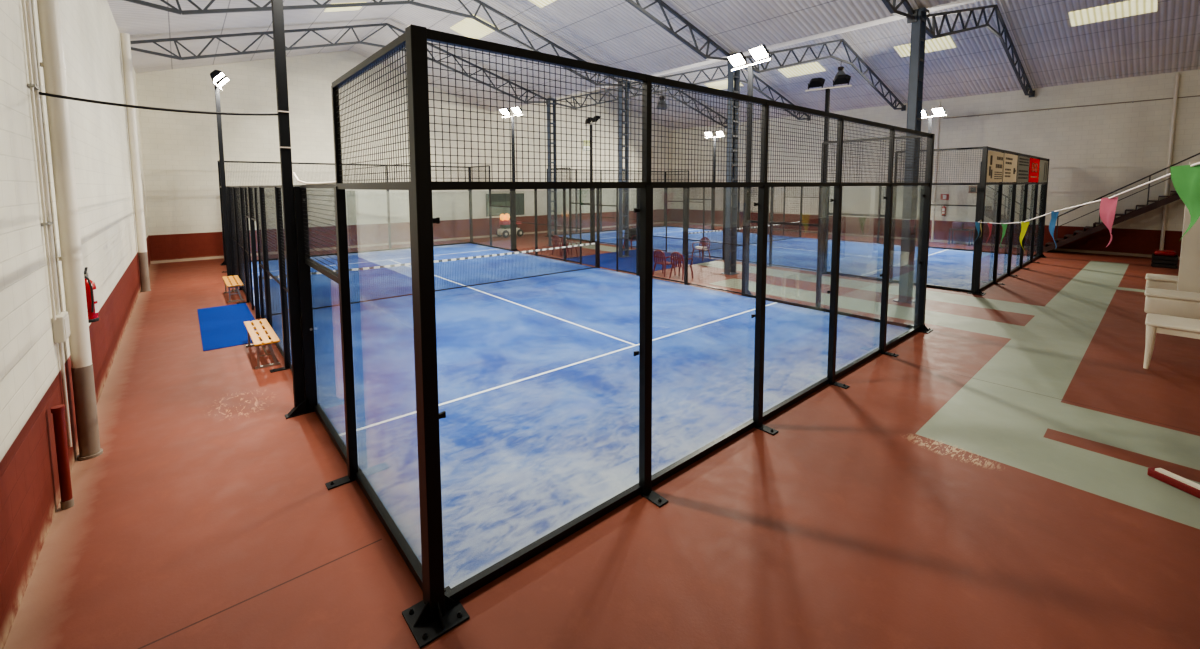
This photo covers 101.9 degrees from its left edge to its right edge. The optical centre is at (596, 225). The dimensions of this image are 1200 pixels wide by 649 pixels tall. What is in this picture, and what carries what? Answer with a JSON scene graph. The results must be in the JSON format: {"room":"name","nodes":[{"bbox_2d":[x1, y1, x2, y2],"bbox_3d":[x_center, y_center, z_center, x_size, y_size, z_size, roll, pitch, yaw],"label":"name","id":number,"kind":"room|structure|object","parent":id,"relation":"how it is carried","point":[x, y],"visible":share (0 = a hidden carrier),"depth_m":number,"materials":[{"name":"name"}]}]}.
{"room":"sports hall","nodes":[
{"label":"sports hall","id":0,"kind":"room"},
{"bbox_2d":[0,0,150,648],"bbox_3d":[-7.126,-1.167,6.531,0.200,7.200,31.800,-4,6,-40],"label":"wall","id":1,"kind":"structure","parent":0,"point":[30,368],"depth_m":4.51,"materials":[{"name":"white paint"}]},
{"bbox_2d":[21,0,71,447],"bbox_3d":[-5.355,-1.128,4.648,0.047,6.820,0.240,-4,6,-40],"label":"conduit","id":2,"kind":"object","parent":1,"relation":"attached to","point":[47,223],"visible":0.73,"depth_m":4.70,"materials":[{"name":"white paint"}]},
{"bbox_2d":[52,311,69,342],"bbox_3d":[-5.386,1.019,4.897,0.085,0.260,0.280,-4,6,-40],"label":"junction box","id":3,"kind":"object","parent":1,"relation":"attached to","point":[60,326],"visible":0.9,"depth_m":4.80,"materials":[{"name":"white plastic"}]},
{"bbox_2d":[36,0,102,460],"bbox_3d":[-5.603,-1.012,5.078,0.200,7.120,0.200,-4,6,-40],"label":"downpipe","id":4,"kind":"object","parent":1,"relation":"attached to","point":[53,63],"visible":1,"depth_m":5.12,"materials":[{"name":"white paint"}]},
{"bbox_2d":[84,267,98,322],"bbox_3d":[-6.048,0.822,5.784,0.213,0.640,0.193,-1,5,-10],"label":"fire extinguisher","id":5,"kind":"object","parent":1,"relation":"attached to","point":[90,287],"visible":0.62,"depth_m":5.74,"materials":[{"name":"red metal"}]},
{"bbox_2d":[120,33,150,291],"bbox_3d":[-12.866,-1.687,13.577,0.220,7.120,0.220,-4,6,-40],"label":"downpipe","id":6,"kind":"object","parent":1,"relation":"attached to","point":[125,38],"visible":1,"depth_m":13.52,"materials":[{"name":"white paint"}]},
{"bbox_2d":[130,23,548,104],"bbox_3d":[-7.918,-6.491,18.487,14.640,2.324,0.200,-4,6,-40],"label":"roof truss","id":7,"kind":"object","parent":1,"relation":"attached to","point":[199,56],"visible":0.73,"depth_m":16.62,"materials":[{"name":"grey metal"}]},
{"bbox_2d":[124,0,621,87],"bbox_3d":[-4.607,-6.184,14.620,14.640,2.324,0.200,-4,6,-40],"label":"roof truss","id":8,"kind":"object","parent":1,"relation":"attached to","point":[172,9],"visible":0.77,"depth_m":13.73,"materials":[{"name":"grey metal"}]},
{"bbox_2d":[625,0,732,63],"bbox_3d":[-1.296,-5.878,10.753,14.640,2.324,0.200,-4,6,-40],"label":"roof truss","id":9,"kind":"object","parent":1,"relation":"attached to","point":[661,3],"visible":0.9,"depth_m":13.98,"materials":[{"name":"grey metal"}]},
{"bbox_2d":[135,50,671,260],"bbox_3d":[-5.769,-4.036,28.303,30.350,9.320,0.200,-4,6,-40],"label":"wall","id":10,"kind":"structure","parent":0,"point":[180,150],"depth_m":22.43,"materials":[{"name":"white paint"}]},
{"bbox_2d":[150,222,670,263],"bbox_3d":[-5.689,0.568,28.565,30.290,0.100,0.060,-4,6,-40],"label":"baseboard","id":11,"kind":"structure","parent":10,"relation":"attached to","point":[396,243],"depth_m":23.95,"materials":[{"name":"red paint"}]},
{"bbox_2d":[486,193,524,215],"bbox_3d":[-5.370,-1.249,28.681,2.530,1.300,0.080,-4,6,-40],"label":"board","id":12,"kind":"object","parent":10,"relation":"attached to","point":[496,211],"visible":0.6,"depth_m":28.53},
{"bbox_2d":[583,139,589,150],"bbox_3d":[-0.611,-5.356,32.443,0.800,0.730,0.060,-4,6,-40],"label":"wall sign","id":13,"kind":"object","parent":10,"relation":"attached to","point":[584,141],"visible":0.64,"depth_m":32.30,"materials":[{"name":"white plastic"}]},
{"bbox_2d":[3,223,1199,648],"bbox_3d":[4.507,1.559,16.707,30.350,0.001,31.400,-4,6,-40],"label":"floor","id":14,"kind":"structure","parent":0,"point":[985,483],"depth_m":4.39,"materials":[{"name":"red paint"}]},
{"bbox_2d":[50,404,73,509],"bbox_3d":[-4.907,2.126,4.472,0.090,0.960,0.090,-4,6,-40],"label":"standpipe","id":15,"kind":"object","parent":14,"relation":"on","point":[67,501],"visible":1,"depth_m":4.45,"materials":[{"name":"brown metal"}]},
{"bbox_2d":[210,70,231,275],"bbox_3d":[-11.568,-1.479,15.174,0.354,6.404,1.360,-3,5,-28],"label":"floodlight pole","id":16,"kind":"object","parent":14,"relation":"on","point":[217,76],"visible":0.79,"depth_m":15.09,"materials":[{"name":"metal"}]},
{"bbox_2d":[197,303,258,350],"bbox_3d":[-8.000,2.110,10.559,0.950,0.012,3.950,-4,6,-40],"label":"floor mat","id":17,"kind":"object","parent":14,"relation":"on","point":[220,326],"visible":0.76,"depth_m":10.35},
{"bbox_2d":[222,275,243,301],"bbox_3d":[-9.798,1.689,13.108,0.346,0.445,1.750,-4,6,-40],"label":"slatted bench","id":18,"kind":"object","parent":14,"relation":"on","point":[234,281],"visible":1,"depth_m":12.79,"materials":[{"name":"brown wood"}]},
{"bbox_2d":[244,318,279,368],"bbox_3d":[-5.883,2.052,8.536,0.346,0.445,1.750,-4,6,-40],"label":"slatted bench","id":19,"kind":"object","parent":14,"relation":"on","point":[260,324],"visible":1,"depth_m":8.22,"materials":[{"name":"brown wood"}]},
{"bbox_2d":[271,0,304,414],"bbox_3d":[-3.861,-0.765,6.173,1.360,6.404,0.354,3,6,37],"label":"floodlight pole","id":20,"kind":"object","parent":14,"relation":"on","point":[285,147],"visible":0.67,"depth_m":6.11,"materials":[{"name":"metal"}]},
{"bbox_2d":[39,92,278,115],"bbox_3d":[-4.670,-1.305,5.359,1.979,0.098,0.028,-4,6,-42],"label":"power cable","id":21,"kind":"object","parent":20,"relation":"attached to","point":[40,93],"visible":1,"depth_m":5.25,"materials":[{"name":"black rubber"}]},
{"bbox_2d":[496,214,523,237],"bbox_3d":[-5.040,-0.035,28.189,1.400,1.360,0.804,-4,6,-40],"label":"machine","id":22,"kind":"object","parent":14,"relation":"on","point":[504,222],"visible":0.68,"depth_m":27.80,"materials":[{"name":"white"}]},
{"bbox_2d":[499,106,523,249],"bbox_3d":[-3.776,-2.057,21.798,1.360,6.404,0.354,3,6,37],"label":"floodlight pole","id":23,"kind":"object","parent":14,"relation":"on","point":[506,111],"visible":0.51,"depth_m":21.72,"materials":[{"name":"metal"}]},
{"bbox_2d":[547,98,556,245],"bbox_3d":[-2.181,-2.566,23.710,0.480,7.120,0.400,-4,6,-40],"label":"steel column","id":24,"kind":"structure","parent":14,"relation":"on","point":[552,99],"depth_m":23.67,"materials":[{"name":"grey metal"}]},
{"bbox_2d":[552,235,568,254],"bbox_3d":[-1.559,0.817,20.683,0.590,0.877,0.561,4,7,44],"label":"armchair","id":25,"kind":"object","parent":14,"relation":"on","point":[556,236],"visible":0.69,"depth_m":20.51,"materials":[{"name":"red plastic"}]},
{"bbox_2d":[561,237,576,257],"bbox_3d":[-1.153,0.868,20.056,0.561,0.877,0.590,-3,5,-29],"label":"armchair","id":26,"kind":"object","parent":14,"relation":"on","point":[561,237],"visible":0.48,"depth_m":19.95,"materials":[{"name":"red plastic"}]},
{"bbox_2d":[217,24,934,648],"bbox_3d":[-3.801,-0.163,14.073,10.720,3.930,20.580,-4,6,-40],"label":"cage","id":27,"kind":"object","parent":14,"relation":"on","point":[440,610],"visible":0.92,"depth_m":4.81,"materials":[{"name":"paint"}]},
{"bbox_2d":[293,172,335,184],"bbox_3d":[-3.138,-0.538,5.432,0.085,0.164,1.840,-5,6,-43],"label":"cable","id":28,"kind":"object","parent":27,"relation":"on","point":[294,174],"visible":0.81,"depth_m":5.60,"materials":[{"name":"white plastic"}]},
{"bbox_2d":[243,243,909,587],"bbox_3d":[-3.793,1.789,14.235,9.960,0.014,19.960,-4,6,-40],"label":"turf","id":29,"kind":"object","parent":14,"relation":"on","point":[538,376],"visible":0.7,"depth_m":7.44,"materials":[{"name":"blue carpet"}]},
{"bbox_2d":[258,241,597,316],"bbox_3d":[-3.795,1.311,14.195,9.996,0.948,0.060,-4,6,-40],"label":"net","id":30,"kind":"object","parent":29,"relation":"on","point":[596,242],"visible":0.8,"depth_m":14.23,"materials":[{"name":"black fabric"}]},
{"bbox_2d":[584,116,599,242],"bbox_3d":[-0.223,-2.332,24.951,0.354,6.404,1.360,-3,5,-28],"label":"floodlight pole","id":31,"kind":"object","parent":14,"relation":"on","point":[589,120],"visible":0.83,"depth_m":24.88,"materials":[{"name":"metal"}]},
{"bbox_2d":[618,80,629,257],"bbox_3d":[1.097,-2.262,19.881,0.480,7.120,0.400,-4,6,-40],"label":"steel column","id":32,"kind":"structure","parent":14,"relation":"on","point":[621,192],"depth_m":19.86,"materials":[{"name":"grey metal"}]},
{"bbox_2d":[566,249,719,272],"bbox_3d":[1.674,1.342,19.408,4.660,0.010,4.400,-4,6,-40],"label":"carpet","id":33,"kind":"object","parent":14,"relation":"on","point":[607,260],"visible":0.36,"depth_m":19.03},
{"bbox_2d":[691,237,710,260],"bbox_3d":[4.148,0.898,19.314,0.561,0.877,0.590,-4,6,-40],"label":"armchair","id":34,"kind":"object","parent":33,"relation":"on","point":[700,242],"visible":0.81,"depth_m":19.37,"materials":[{"name":"plastic"}]},
{"bbox_2d":[653,250,675,276],"bbox_3d":[2.192,1.194,15.949,0.561,0.877,0.590,-4,6,-40],"label":"armchair","id":35,"kind":"object","parent":14,"relation":"on","point":[656,251],"visible":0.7,"depth_m":15.85,"materials":[{"name":"red plastic"}]},
{"bbox_2d":[669,252,692,279],"bbox_3d":[2.670,1.235,15.436,0.561,0.877,0.590,-5,6,-43],"label":"armchair","id":36,"kind":"object","parent":14,"relation":"on","point":[677,256],"visible":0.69,"depth_m":15.31,"materials":[{"name":"red plastic"}]},
{"bbox_2d":[705,130,723,226],"bbox_3d":[7.568,-2.910,31.575,1.360,6.404,0.354,3,6,37],"label":"floodlight pole","id":37,"kind":"object","parent":14,"relation":"on","point":[718,133],"visible":0.77,"depth_m":31.48,"materials":[{"name":"metal"}]},
{"bbox_2d":[721,53,739,274],"bbox_3d":[4.440,-1.952,15.976,0.480,7.120,0.400,-4,6,-40],"label":"steel column","id":38,"kind":"structure","parent":14,"relation":"on","point":[733,77],"depth_m":15.98,"materials":[{"name":"grey metal"}]},
{"bbox_2d":[727,44,771,289],"bbox_3d":[3.930,-1.343,12.797,0.354,6.404,1.360,-3,5,-28],"label":"floodlight pole","id":39,"kind":"object","parent":14,"relation":"on","point":[759,52],"visible":0.73,"depth_m":12.68,"materials":[{"name":"metal"}]},
{"bbox_2d":[559,227,1025,289],"bbox_3d":[7.551,0.936,24.012,9.960,0.014,19.960,-4,6,-40],"label":"turf","id":40,"kind":"object","parent":14,"relation":"on","point":[946,267],"visible":0.55,"depth_m":19.65,"materials":[{"name":"blue carpet"}]},
{"bbox_2d":[688,220,800,253],"bbox_3d":[7.549,0.459,23.972,9.996,0.948,0.060,-4,6,-40],"label":"net","id":41,"kind":"object","parent":40,"relation":"on","point":[792,226],"visible":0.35,"depth_m":24.18,"materials":[{"name":"black fabric"}]},
{"bbox_2d":[545,146,1049,295],"bbox_3d":[7.543,-1.015,23.850,10.720,3.930,20.580,-4,6,-40],"label":"cage","id":42,"kind":"object","parent":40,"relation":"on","point":[1035,239],"visible":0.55,"depth_m":17.68,"materials":[{"name":"metal"}]},
{"bbox_2d":[986,150,1003,181],"bbox_3d":[11.064,-1.634,13.510,1.850,0.840,0.009,-4,6,-40],"label":"banner","id":43,"kind":"object","parent":42,"relation":"attached to","point":[995,159],"visible":1,"depth_m":13.46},
{"bbox_2d":[1003,153,1017,181],"bbox_3d":[12.570,-1.746,14.791,1.890,0.840,0.009,-4,6,-40],"label":"banner","id":44,"kind":"object","parent":42,"relation":"attached to","point":[1010,160],"visible":1,"depth_m":14.74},
{"bbox_2d":[1017,156,1029,181],"bbox_3d":[14.091,-1.859,16.084,1.890,0.840,0.009,-4,6,-40],"label":"banner","id":45,"kind":"object","parent":42,"relation":"attached to","point":[1023,162],"visible":1,"depth_m":16.02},
{"bbox_2d":[1028,158,1039,181],"bbox_3d":[15.612,-1.971,17.378,1.890,0.840,0.009,-4,6,-40],"label":"banner","id":46,"kind":"object","parent":42,"relation":"attached to","point":[1034,163],"visible":1,"depth_m":17.32,"materials":[{"name":"red fabric"}]},
{"bbox_2d":[1039,160,1047,181],"bbox_3d":[17.133,-2.084,18.671,1.890,0.840,0.009,-4,6,-40],"label":"banner","id":47,"kind":"object","parent":42,"relation":"attached to","point":[1043,170],"visible":1,"depth_m":18.62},
{"bbox_2d":[978,162,1199,223],"bbox_3d":[5.338,-0.412,5.370,0.243,1.824,18.034,3,6,32],"label":"bunting string","id":48,"kind":"object","parent":42,"relation":"attached to","point":[1198,163],"visible":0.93,"depth_m":4.52,"materials":[{"name":"white fabric"}]},
{"bbox_2d":[975,222,979,238],"bbox_3d":[9.212,0.151,11.793,0.070,0.493,0.175,2,5,24],"label":"pennant","id":49,"kind":"object","parent":48,"relation":"hanging from","point":[977,224],"visible":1,"depth_m":11.78,"materials":[{"name":"blue fabric"}]},
{"bbox_2d":[986,223,991,243],"bbox_3d":[8.356,0.181,10.378,0.071,0.494,0.156,3,6,32],"label":"pennant","id":50,"kind":"object","parent":48,"relation":"hanging from","point":[989,224],"visible":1,"depth_m":10.36,"materials":[{"name":"red fabric"}]},
{"bbox_2d":[1000,223,1007,247],"bbox_3d":[7.463,0.201,8.956,0.065,0.495,0.177,2,5,21],"label":"pennant","id":51,"kind":"object","parent":48,"relation":"hanging from","point":[1004,226],"visible":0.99,"depth_m":8.93,"materials":[{"name":"green fabric"}]},
{"bbox_2d":[1020,222,1029,249],"bbox_3d":[6.596,0.178,7.526,0.070,0.500,0.235,2,5,23],"label":"pennant","id":52,"kind":"object","parent":48,"relation":"hanging from","point":[1024,225],"visible":0.99,"depth_m":7.52,"materials":[{"name":"yellow fabric"}]},
{"bbox_2d":[1049,211,1058,249],"bbox_3d":[5.733,0.060,6.103,0.072,0.495,0.164,1,5,12],"label":"pennant","id":53,"kind":"object","parent":48,"relation":"hanging from","point":[1054,215],"visible":1,"depth_m":6.11,"materials":[{"name":"blue fabric"}]},
{"bbox_2d":[1099,197,1117,246],"bbox_3d":[4.931,-0.032,4.678,0.077,0.500,0.247,1,5,14],"label":"pennant","id":54,"kind":"object","parent":48,"relation":"hanging from","point":[1107,210],"visible":1,"depth_m":4.68,"materials":[{"name":"pink fabric"}]},
{"bbox_2d":[1171,165,1199,239],"bbox_3d":[3.971,-0.156,3.258,0.071,0.532,0.356,2,5,25],"label":"pennant","id":55,"kind":"object","parent":48,"relation":"hanging from","point":[1185,178],"visible":0.99,"depth_m":3.28,"materials":[{"name":"green fabric"}]},
{"bbox_2d":[805,74,851,270],"bbox_3d":[7.483,-1.618,15.950,1.360,6.404,0.354,3,6,37],"label":"floodlight pole","id":56,"kind":"object","parent":14,"relation":"on","point":[839,79],"visible":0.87,"depth_m":15.75,"materials":[{"name":"metal"}]},
{"bbox_2d":[893,7,929,303],"bbox_3d":[7.803,-1.641,12.048,0.480,7.120,0.400,-4,6,-40],"label":"steel column","id":57,"kind":"structure","parent":14,"relation":"on","point":[918,29],"depth_m":11.98,"materials":[{"name":"grey metal"}]},
{"bbox_2d":[882,0,917,23],"bbox_3d":[2.014,-5.571,6.886,14.640,2.324,0.200,-4,6,-40],"label":"roof truss","id":58,"kind":"object","parent":57,"relation":"attached to","point":[911,16],"visible":1,"depth_m":11.26,"materials":[{"name":"grey metal"}]},
{"bbox_2d":[922,107,946,132],"bbox_3d":[15.274,-2.196,22.574,0.354,6.404,1.360,-3,5,-28],"label":"floodlight pole","id":59,"kind":"object","parent":14,"relation":"on","point":[937,110],"visible":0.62,"depth_m":22.20,"materials":[{"name":"metal"}]},
{"bbox_2d":[948,228,973,245],"bbox_3d":[17.745,0.545,23.740,0.600,0.760,0.900,-4,6,-40],"label":"side table","id":60,"kind":"object","parent":14,"relation":"on","point":[969,230],"visible":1,"depth_m":23.59,"materials":[{"name":"grey metal"}]},
{"bbox_2d":[952,220,962,228],"bbox_3d":[17.645,-0.058,23.805,0.300,0.430,0.400,-4,6,-40],"label":"sports bag","id":61,"kind":"object","parent":60,"relation":"on","point":[955,225],"visible":0.99,"depth_m":23.69,"materials":[{"name":"grey fabric"}]},
{"bbox_2d":[1043,153,1199,251],"bbox_3d":[21.319,-1.204,19.230,1.076,4.961,5.670,-4,6,-40],"label":"staircase","id":62,"kind":"structure","parent":14,"relation":"on","point":[1158,203],"depth_m":19.36,"materials":[{"name":"metal"}]},
{"bbox_2d":[1145,273,1177,290],"bbox_3d":[15.195,1.601,12.838,0.940,0.470,0.990,-4,6,-40],"label":"bench","id":63,"kind":"object","parent":14,"relation":"on","point":[1159,281],"visible":0.52,"depth_m":12.74,"materials":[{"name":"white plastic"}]},
{"bbox_2d":[1151,253,1177,268],"bbox_3d":[20.140,1.240,17.273,0.900,0.420,0.600,-4,6,-40],"label":"crate","id":64,"kind":"object","parent":14,"relation":"on","point":[1160,261],"visible":0.94,"depth_m":17.05,"materials":[{"name":"black plastic"}]},
{"bbox_2d":[1154,250,1175,255],"bbox_3d":[20.139,0.962,17.250,0.700,0.140,0.500,-4,6,-40],"label":"folded cloth","id":65,"kind":"object","parent":64,"relation":"on","point":[1157,252],"visible":1,"depth_m":17.09,"materials":[{"name":"red fabric"}]},
{"bbox_2d":[1143,313,1199,368],"bbox_3d":[9.294,1.905,7.705,0.850,0.762,0.850,-4,6,-40],"label":"plastic table","id":66,"kind":"object","parent":14,"relation":"on","point":[1155,323],"visible":1,"depth_m":7.68,"materials":[{"name":"white plastic"}]},
{"bbox_2d":[1144,288,1199,319],"bbox_3d":[13.098,1.762,10.989,0.940,0.470,0.990,-4,6,-40],"label":"bench","id":67,"kind":"object","parent":14,"relation":"on","point":[1184,304],"visible":0.96,"depth_m":10.79,"materials":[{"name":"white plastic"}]},
{"bbox_2d":[1147,467,1199,497],"bbox_3d":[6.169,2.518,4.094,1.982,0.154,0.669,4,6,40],"label":"plank","id":68,"kind":"object","parent":14,"relation":"on","point":[1190,487],"visible":1,"depth_m":4.74,"materials":[{"name":"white wood"}]},
{"bbox_2d":[1177,161,1199,292],"bbox_3d":[14.140,0.241,11.253,0.400,3.450,0.780,-4,6,-40],"label":"trim","id":69,"kind":"structure","parent":14,"relation":"on","point":[1189,265],"depth_m":11.35,"materials":[{"name":"white paint"}]},
{"bbox_3d":[1.611,0.641,22.662,0.561,0.877,0.590,-4,6,-40],"label":"armchair","id":70,"kind":"object","parent":14,"relation":"on","visible":0},
{"bbox_2d":[631,226,635,239],"bbox_3d":[1.606,0.322,22.631,0.320,0.642,0.400,-4,6,-40],"label":"sports bag","id":71,"kind":"object","parent":70,"relation":"on","point":[632,230],"visible":0.47,"depth_m":22.46,"materials":[{"name":"black fabric"}]},
{"bbox_2d":[107,0,1199,129],"bbox_3d":[4.474,-6.708,16.023,30.350,2.290,31.800,-4,6,-40],"label":"ceiling","id":72,"kind":"structure","parent":0,"point":[1051,51],"depth_m":17.67,"materials":[{"name":"grey metal"}]},
{"bbox_2d":[324,2,363,11],"bbox_3d":[-8.137,-7.077,15.747,1.050,0.306,0.900,-4,6,-40],"label":"window","id":73,"kind":"structure","parent":72,"relation":"in","point":[359,7],"depth_m":15.85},
{"bbox_2d":[450,14,498,38],"bbox_3d":[-4.504,-7.227,17.824,0.980,0.300,1.950,-4,6,-40],"label":"window","id":74,"kind":"structure","parent":72,"relation":"in","point":[468,27],"depth_m":17.87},
{"bbox_2d":[529,0,555,7],"bbox_3d":[-1.517,-6.950,14.336,0.980,0.300,1.950,-4,6,-40],"label":"window","id":75,"kind":"structure","parent":72,"relation":"in","point":[540,3],"depth_m":15.08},
{"bbox_2d":[705,80,743,89],"bbox_3d":[7.259,-8.061,27.861,0.950,0.275,2.000,-4,6,-40],"label":"window","id":76,"kind":"structure","parent":72,"relation":"in","point":[720,85],"depth_m":28.02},
{"bbox_2d":[779,62,825,77],"bbox_3d":[10.245,-7.785,24.373,0.950,0.275,2.000,-4,6,-40],"label":"window","id":77,"kind":"structure","parent":72,"relation":"in","point":[815,67],"depth_m":24.32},
{"bbox_2d":[894,36,955,56],"bbox_3d":[13.685,-7.466,20.355,0.950,0.275,2.000,-4,6,-40],"label":"window","id":78,"kind":"structure","parent":72,"relation":"in","point":[942,43],"depth_m":20.14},
{"bbox_2d":[1069,0,1156,25],"bbox_3d":[17.191,-7.141,16.260,0.950,0.275,2.000,-4,6,-40],"label":"window","id":79,"kind":"structure","parent":72,"relation":"in","point":[1132,7],"depth_m":16.23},
{"bbox_2d":[671,69,1199,256],"bbox_3d":[16.111,-2.891,26.289,0.200,7.200,31.800,-4,6,-40],"label":"wall","id":80,"kind":"structure","parent":0,"point":[1093,152],"depth_m":21.85,"materials":[{"name":"white paint"}]},
{"bbox_2d":[556,84,726,127],"bbox_3d":[3.769,-7.359,28.424,15.289,2.324,0.200,-4,6,-40],"label":"roof truss","id":81,"kind":"object","parent":80,"relation":"attached to","point":[606,91],"visible":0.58,"depth_m":26.93,"materials":[{"name":"grey metal"}]},
{"bbox_2d":[629,64,809,120],"bbox_3d":[7.080,-7.052,24.557,15.289,2.324,0.200,-4,6,-40],"label":"roof truss","id":82,"kind":"object","parent":80,"relation":"attached to","point":[717,67],"visible":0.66,"depth_m":23.66,"materials":[{"name":"grey metal"}]},
{"bbox_2d":[656,96,667,108],"bbox_3d":[2.814,-5.455,21.031,0.500,0.760,0.492,-4,6,-40],"label":"lamp","id":83,"kind":"object","parent":82,"relation":"hanging from","point":[663,101],"visible":0.79,"depth_m":20.91,"materials":[{"name":"grey metal"}]},
{"bbox_2d":[741,39,905,110],"bbox_3d":[10.390,-6.745,20.690,15.289,2.324,0.200,-4,6,-40],"label":"roof truss","id":84,"kind":"object","parent":80,"relation":"attached to","point":[756,69],"visible":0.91,"depth_m":20.43,"materials":[{"name":"grey metal"}]},
{"bbox_2d":[834,66,844,78],"bbox_3d":[10.357,-6.608,20.672,0.500,0.760,0.492,-4,6,-40],"label":"lamp","id":85,"kind":"object","parent":84,"relation":"hanging from","point":[840,69],"visible":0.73,"depth_m":20.57,"materials":[{"name":"grey metal"}]},
{"bbox_2d":[671,221,1179,259],"bbox_3d":[16.026,0.649,26.497,0.060,0.110,31.400,-4,6,-40],"label":"baseboard","id":86,"kind":"structure","parent":80,"relation":"attached to","point":[943,241],"depth_m":22.62,"materials":[{"name":"red paint"}]},
{"bbox_2d":[931,101,940,241],"bbox_3d":[17.231,-2.718,24.756,0.100,7.100,0.100,-4,6,-40],"label":"downpipe","id":87,"kind":"object","parent":80,"relation":"attached to","point":[939,102],"visible":1,"depth_m":24.72,"materials":[{"name":"grey metal"}]},
{"bbox_2d":[941,206,945,215],"bbox_3d":[17.485,-0.808,24.511,0.212,0.640,0.194,-1,5,-11],"label":"fire extinguisher","id":88,"kind":"object","parent":80,"relation":"attached to","point":[943,212],"visible":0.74,"depth_m":24.48,"materials":[{"name":"red metal"}]},
{"bbox_2d":[941,194,948,199],"bbox_3d":[17.538,-1.448,24.553,0.038,0.300,0.340,-4,6,-40],"label":"wall sign","id":89,"kind":"object","parent":80,"relation":"attached to","point":[943,195],"visible":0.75,"depth_m":24.53,"materials":[{"name":"plastic"}]},
{"bbox_2d":[969,186,976,192],"bbox_3d":[18.280,-1.753,23.654,0.038,0.350,0.350,-4,6,-40],"label":"wall sign","id":90,"kind":"object","parent":80,"relation":"attached to","point":[974,189],"visible":0.68,"depth_m":23.65,"materials":[{"name":"plastic"}]},
{"bbox_2d":[926,4,1034,96],"bbox_3d":[13.701,-6.438,16.823,15.289,2.324,0.200,-4,6,-40],"label":"roof truss","id":91,"kind":"object","parent":80,"relation":"attached to","point":[931,32],"visible":0.94,"depth_m":16.24,"materials":[{"name":"grey metal"}]},
{"bbox_2d":[943,95,1199,118],"bbox_3d":[21.713,-4.954,19.316,0.045,0.078,13.400,-4,6,-40],"label":"conduit","id":92,"kind":"object","parent":80,"relation":"attached to","point":[1198,95],"visible":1,"depth_m":20.74,"materials":[{"name":"metal"}]},
{"bbox_2d":[1159,74,1179,249],"bbox_3d":[22.222,-2.254,18.911,0.110,7.100,0.110,-4,6,-40],"label":"downpipe","id":93,"kind":"object","parent":80,"relation":"attached to","point":[1177,76],"visible":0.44,"depth_m":18.84,"materials":[{"name":"white paint"}]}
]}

